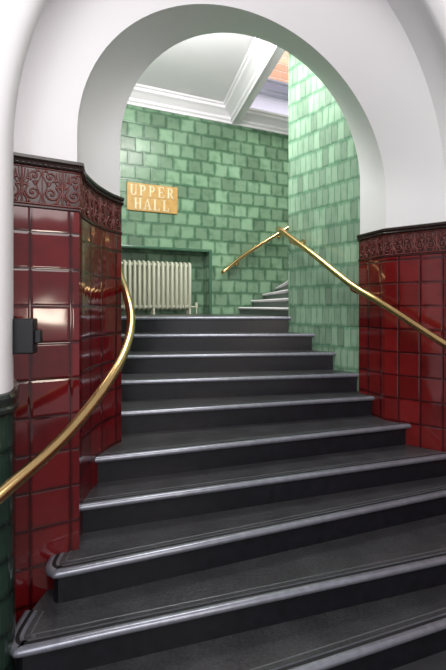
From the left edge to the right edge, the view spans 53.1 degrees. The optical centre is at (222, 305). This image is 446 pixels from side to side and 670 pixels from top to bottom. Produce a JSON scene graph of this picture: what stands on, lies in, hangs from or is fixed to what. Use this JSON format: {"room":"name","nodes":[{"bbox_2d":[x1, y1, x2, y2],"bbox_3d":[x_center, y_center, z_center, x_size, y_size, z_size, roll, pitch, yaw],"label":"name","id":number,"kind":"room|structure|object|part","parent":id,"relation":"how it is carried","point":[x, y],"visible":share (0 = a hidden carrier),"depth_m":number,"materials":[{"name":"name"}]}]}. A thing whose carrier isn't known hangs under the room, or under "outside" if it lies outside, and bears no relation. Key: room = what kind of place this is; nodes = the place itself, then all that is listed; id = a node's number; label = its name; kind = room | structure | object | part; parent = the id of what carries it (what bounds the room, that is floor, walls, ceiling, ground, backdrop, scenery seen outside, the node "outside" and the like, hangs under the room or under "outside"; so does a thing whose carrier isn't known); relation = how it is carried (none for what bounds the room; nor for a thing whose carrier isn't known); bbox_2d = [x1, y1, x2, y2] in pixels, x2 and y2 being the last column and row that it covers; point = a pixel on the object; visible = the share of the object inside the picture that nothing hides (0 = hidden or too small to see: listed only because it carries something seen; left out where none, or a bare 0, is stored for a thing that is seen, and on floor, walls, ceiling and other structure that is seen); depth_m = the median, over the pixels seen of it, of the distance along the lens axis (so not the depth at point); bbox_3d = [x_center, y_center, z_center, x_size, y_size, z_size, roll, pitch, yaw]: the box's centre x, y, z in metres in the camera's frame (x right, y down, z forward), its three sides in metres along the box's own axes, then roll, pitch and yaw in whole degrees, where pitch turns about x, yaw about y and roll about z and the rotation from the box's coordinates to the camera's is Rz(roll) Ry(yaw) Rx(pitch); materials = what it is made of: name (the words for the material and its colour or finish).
{"room":"indoor staircase","nodes":[
{"label":"indoor staircase","id":0,"kind":"room"},
{"bbox_2d":[0,410,15,669],"bbox_3d":[-1.386,1.103,1.600,1.339,1.326,0.358,0,0,-43],"label":"wall","id":1,"kind":"structure","parent":0,"point":[7,421],"depth_m":1.84,"materials":[{"name":"green tile"}]},
{"bbox_2d":[121,249,202,313],"bbox_3d":[-1.206,-0.245,6.327,2.003,1.090,0.001,0,0,-25],"label":"wall","id":2,"kind":"structure","parent":0,"point":[196,260],"depth_m":6.60,"materials":[{"name":"green tile"}]},
{"bbox_2d":[121,247,207,253],"bbox_3d":[-1.159,-0.790,6.227,1.908,0.001,1.047,0,0,0],"label":"wall","id":3,"kind":"structure","parent":0,"point":[123,248],"depth_m":6.35,"materials":[{"name":"green ceramic"}]},
{"bbox_2d":[120,105,208,251],"bbox_3d":[-1.113,-1.765,6.128,1.815,1.950,0.847,0,0,0],"label":"wall","id":4,"kind":"structure","parent":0,"point":[157,147],"depth_m":6.28,"materials":[{"name":"green tile"}]},
{"bbox_2d":[127,182,177,213],"bbox_3d":[-0.972,-1.490,6.176,0.720,0.380,0.027,0,0,-25],"label":"sign","id":5,"kind":"object","parent":4,"relation":"attached to","point":[140,196],"visible":1,"depth_m":6.17,"materials":[{"name":"gold metal"}]},
{"bbox_2d":[137,33,253,101],"bbox_3d":[-0.975,-2.975,4.800,3.542,0.050,2.637,0,0,-23],"label":"ceiling","id":6,"kind":"structure","parent":0,"point":[207,65],"depth_m":5.47,"materials":[{"name":"paint"}]},
{"bbox_2d":[233,47,284,123],"bbox_3d":[0.484,-3.170,5.401,0.100,0.860,2.681,0,0,-12],"label":"beam","id":7,"kind":"structure","parent":6,"relation":"attached to","point":[279,52],"depth_m":5.49,"materials":[{"name":"paint"}]},
{"bbox_2d":[203,252,208,313],"bbox_3d":[-0.252,-0.245,6.651,0.001,1.090,0.220,0,0,-25],"label":"wall","id":8,"kind":"structure","parent":0,"point":[205,255],"depth_m":6.64,"materials":[{"name":"green tile"}]},
{"bbox_2d":[0,0,445,393],"bbox_3d":[0.375,-1.765,2.588,5.406,4.270,0.431,0,0,-24],"label":"wall","id":9,"kind":"structure","parent":0,"point":[423,22],"depth_m":1.88,"materials":[{"name":"white paint"}]},
{"bbox_2d":[0,380,19,415],"bbox_3d":[-1.381,0.403,1.600,1.358,0.085,0.376,0,0,-43],"label":"trim","id":10,"kind":"structure","parent":9,"relation":"attached to","point":[9,401],"depth_m":1.85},
{"bbox_2d":[12,316,42,354],"bbox_3d":[-0.874,0.130,1.967,0.144,0.170,0.086,0,0,0],"label":"box","id":11,"kind":"object","parent":9,"relation":"attached to","point":[26,336],"visible":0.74,"depth_m":1.94,"materials":[{"name":"black plastic"}]},
{"bbox_3d":[-0.818,0.135,1.978,0.028,0.060,0.040,0,0,-7],"label":"lever","id":12,"kind":"part","parent":11,"relation":"part of","materials":[{"name":"black plastic"}]},
{"bbox_2d":[13,206,120,623],"bbox_3d":[-0.803,0.633,2.541,0.263,2.266,1.076,0,0,24],"label":"dado","id":13,"kind":"object","parent":9,"relation":"attached to","point":[67,269],"visible":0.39,"depth_m":2.28,"materials":[{"name":"red tile"}]},
{"bbox_2d":[13,202,121,234],"bbox_3d":[-0.800,-0.498,2.537,0.273,0.020,1.081,0,0,24],"label":"bead","id":14,"kind":"object","parent":13,"relation":"attached to","point":[14,203],"visible":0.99,"depth_m":2.29,"materials":[{"name":"ceramic"}]},
{"bbox_2d":[13,165,121,230],"bbox_3d":[-0.802,-0.600,2.540,0.266,0.200,1.077,0,0,24],"label":"panel","id":15,"kind":"object","parent":9,"relation":"attached to","point":[53,186],"visible":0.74,"depth_m":2.27,"materials":[{"name":"ceramic"}]},
{"bbox_2d":[14,169,119,229],"bbox_3d":[-0.780,-0.601,2.567,0.235,0.170,0.982,0,0,21],"label":"leaflets","id":16,"kind":"object","parent":15,"relation":"attached to","point":[37,170],"visible":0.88,"depth_m":2.31,"materials":[{"name":"ceramic"}]},
{"bbox_2d":[13,163,121,232],"bbox_3d":[-0.801,-0.601,2.538,0.273,0.190,1.081,0,0,24],"label":"scroll","id":17,"kind":"object","parent":15,"relation":"attached to","point":[63,195],"visible":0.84,"depth_m":2.30,"materials":[{"name":"ceramic"}]},
{"bbox_2d":[14,166,120,229],"bbox_3d":[-0.781,-0.600,2.567,0.236,0.179,0.998,0,0,21],"label":"palmettes","id":18,"kind":"object","parent":15,"relation":"attached to","point":[43,172],"visible":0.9,"depth_m":2.30,"materials":[{"name":"ceramic"}]},
{"bbox_2d":[13,152,123,205],"bbox_3d":[-0.806,-0.721,2.536,0.321,0.058,1.090,0,0,24],"label":"trim","id":19,"kind":"structure","parent":9,"relation":"attached to","point":[55,162],"depth_m":2.28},
{"bbox_2d":[16,160,123,203],"bbox_3d":[-0.790,-0.704,2.517,0.282,0.010,1.088,0,0,25],"label":"beads","id":20,"kind":"object","parent":9,"relation":"attached to","point":[28,162],"visible":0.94,"depth_m":2.35},
{"bbox_2d":[276,226,445,348],"bbox_3d":[1.203,-0.171,3.793,0.243,1.392,2.479,0,0,-31],"label":"handrail","id":21,"kind":"object","parent":9,"relation":"attached to","point":[357,289],"visible":1,"depth_m":3.65,"materials":[{"name":"gold metal"}]},
{"bbox_2d":[357,221,445,240],"bbox_3d":[2.353,-0.611,2.399,0.756,0.058,3.906,0,0,-26],"label":"trim","id":22,"kind":"structure","parent":9,"relation":"attached to","point":[435,224],"depth_m":3.56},
{"bbox_2d":[357,226,445,239],"bbox_3d":[1.705,-0.594,3.340,0.158,0.010,1.652,0,0,-42],"label":"beads","id":23,"kind":"object","parent":9,"relation":"attached to","point":[444,226],"visible":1,"depth_m":3.56},
{"bbox_2d":[359,230,445,258],"bbox_3d":[2.345,-0.500,2.399,0.700,0.180,3.891,0,0,-26],"label":"panel","id":24,"kind":"object","parent":9,"relation":"attached to","point":[440,231],"visible":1,"depth_m":3.55,"materials":[{"name":"ceramic"}]},
{"bbox_2d":[358,229,445,259],"bbox_3d":[1.724,-0.501,3.349,0.160,0.170,1.668,0,0,-42],"label":"scroll","id":25,"kind":"object","parent":24,"relation":"attached to","point":[436,244],"visible":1,"depth_m":3.58,"materials":[{"name":"ceramic"}]},
{"bbox_2d":[359,231,445,256],"bbox_3d":[1.714,-0.500,3.357,0.149,0.160,1.618,0,0,-42],"label":"palmettes","id":26,"kind":"object","parent":24,"relation":"attached to","point":[425,233],"visible":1,"depth_m":3.57,"materials":[{"name":"ceramic"}]},
{"bbox_2d":[360,230,445,257],"bbox_3d":[1.712,-0.501,3.358,0.151,0.152,1.600,0,0,-42],"label":"leaflets","id":27,"kind":"object","parent":24,"relation":"attached to","point":[429,239],"visible":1,"depth_m":3.58,"materials":[{"name":"ceramic"}]},
{"bbox_2d":[359,253,445,451],"bbox_3d":[2.346,0.683,2.400,0.698,2.166,3.891,0,0,-26],"label":"dado","id":28,"kind":"object","parent":9,"relation":"attached to","point":[404,370],"visible":0.64,"depth_m":3.56,"materials":[{"name":"red tile"}]},
{"bbox_2d":[358,251,445,261],"bbox_3d":[2.342,-0.408,2.398,0.706,0.020,3.892,0,0,-26],"label":"bead","id":29,"kind":"object","parent":28,"relation":"on","point":[439,252],"visible":1,"depth_m":3.57,"materials":[{"name":"ceramic"}]},
{"bbox_2d":[13,0,445,227],"bbox_3d":[0.330,-1.565,2.933,2.720,1.870,1.495,0,0,0],"label":"arch","id":30,"kind":"object","parent":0,"point":[365,41],"depth_m":3.18,"materials":[{"name":"white paint"}]},
{"bbox_2d":[77,4,385,233],"bbox_3d":[0.270,-1.385,3.180,2.149,1.510,1.680,0,0,0],"label":"soffit","id":31,"kind":"structure","parent":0,"point":[108,88],"depth_m":3.04,"materials":[{"name":"white paint"}]},
{"bbox_2d":[209,51,288,313],"bbox_3d":[0.562,-2.950,6.910,5.699,6.500,0.001,0,0,-25],"label":"wall","id":32,"kind":"structure","parent":0,"point":[249,167],"depth_m":6.82,"materials":[{"name":"green tile"}]},
{"bbox_2d":[121,244,211,251],"bbox_3d":[-1.094,-0.810,6.136,2.045,0.040,0.040,0,0,-25],"label":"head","id":33,"kind":"object","parent":32,"relation":"attached to","point":[122,245],"visible":0.64,"depth_m":6.25},
{"bbox_2d":[127,83,288,134],"bbox_3d":[0.604,-2.837,6.819,5.699,0.215,0.200,0,0,-25],"label":"trim","id":34,"kind":"structure","parent":32,"relation":"attached to","point":[145,96],"depth_m":6.38,"materials":[{"name":"paint"}]},
{"bbox_2d":[209,252,211,313],"bbox_3d":[-0.183,-0.337,6.552,0.042,0.906,0.018,0,0,-25],"label":"jamb","id":35,"kind":"structure","parent":32,"relation":"attached to","point":[210,253],"depth_m":6.54,"materials":[{"name":"green tile"}]},
{"bbox_2d":[223,37,277,123],"bbox_3d":[0.337,-2.837,5.369,0.200,0.215,2.681,0,0,-12],"label":"trim","id":36,"kind":"structure","parent":32,"relation":"attached to","point":[260,52],"depth_m":5.47,"materials":[{"name":"paint"}]},
{"bbox_2d":[221,225,288,273],"bbox_3d":[0.759,-1.048,6.938,1.748,1.152,0.126,0,0,-25],"label":"handrail","id":37,"kind":"object","parent":32,"relation":"attached to","point":[235,262],"visible":0.76,"depth_m":6.73,"materials":[{"name":"gold metal"}]},
{"bbox_2d":[259,78,288,99],"bbox_3d":[1.592,-3.386,7.302,3.500,0.172,0.160,0,0,-25],"label":"trim","id":38,"kind":"structure","parent":32,"relation":"attached to","point":[272,87],"depth_m":6.95,"materials":[{"name":"white paint"}]},
{"bbox_2d":[250,93,288,115],"bbox_3d":[0.562,-3.030,6.909,5.164,0.580,2.411,0,0,0],"label":"band","id":39,"kind":"object","parent":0,"point":[264,102],"depth_m":7.00,"materials":[{"name":"white paint"}]},
{"bbox_2d":[289,53,359,390],"bbox_3d":[1.502,-1.867,4.690,1.595,7.266,1.320,0,0,0],"label":"wall","id":40,"kind":"structure","parent":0,"point":[324,174],"depth_m":4.40,"materials":[{"name":"green tile"}]},
{"bbox_2d":[393,650,445,669],"bbox_3d":[0.200,1.791,0.900,5.600,0.050,4.800,0,0,0],"label":"floor","id":41,"kind":"structure","parent":0,"point":[437,661],"depth_m":2.20,"materials":[{"name":"stone"}]},
{"bbox_2d":[10,314,445,669],"bbox_3d":[0.707,0.938,4.773,4.827,1.656,5.861,0,0,-12],"label":"staircase","id":42,"kind":"structure","parent":41,"relation":"on","point":[252,509],"depth_m":2.64,"materials":[{"name":"stone"}]},
{"bbox_2d":[121,260,197,313],"bbox_3d":[-0.966,-0.260,6.296,1.312,0.752,0.160,0,0,-25],"label":"radiator","id":43,"kind":"object","parent":42,"relation":"on","point":[157,285],"visible":0.76,"depth_m":6.28,"materials":[{"name":"beige metal"}]},
{"bbox_2d":[238,251,288,315],"bbox_3d":[1.886,-0.244,6.455,3.493,0.720,1.965,0,0,-25],"label":"flight","id":44,"kind":"object","parent":42,"relation":"on","point":[276,303],"visible":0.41,"depth_m":5.64,"materials":[{"name":"stone"}]},
{"bbox_3d":[-1.400,-0.617,4.550,1.200,4.766,3.100,0,0,0],"label":"wall","id":45,"kind":"structure","parent":0,"visible":0},
{"bbox_2d":[0,264,134,503],"bbox_3d":[-0.904,0.154,2.575,0.862,1.596,2.665,0,0,15],"label":"handrail","id":46,"kind":"object","parent":45,"relation":"attached to","point":[45,455],"visible":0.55,"depth_m":2.01,"materials":[{"name":"gold metal"}]}
]}

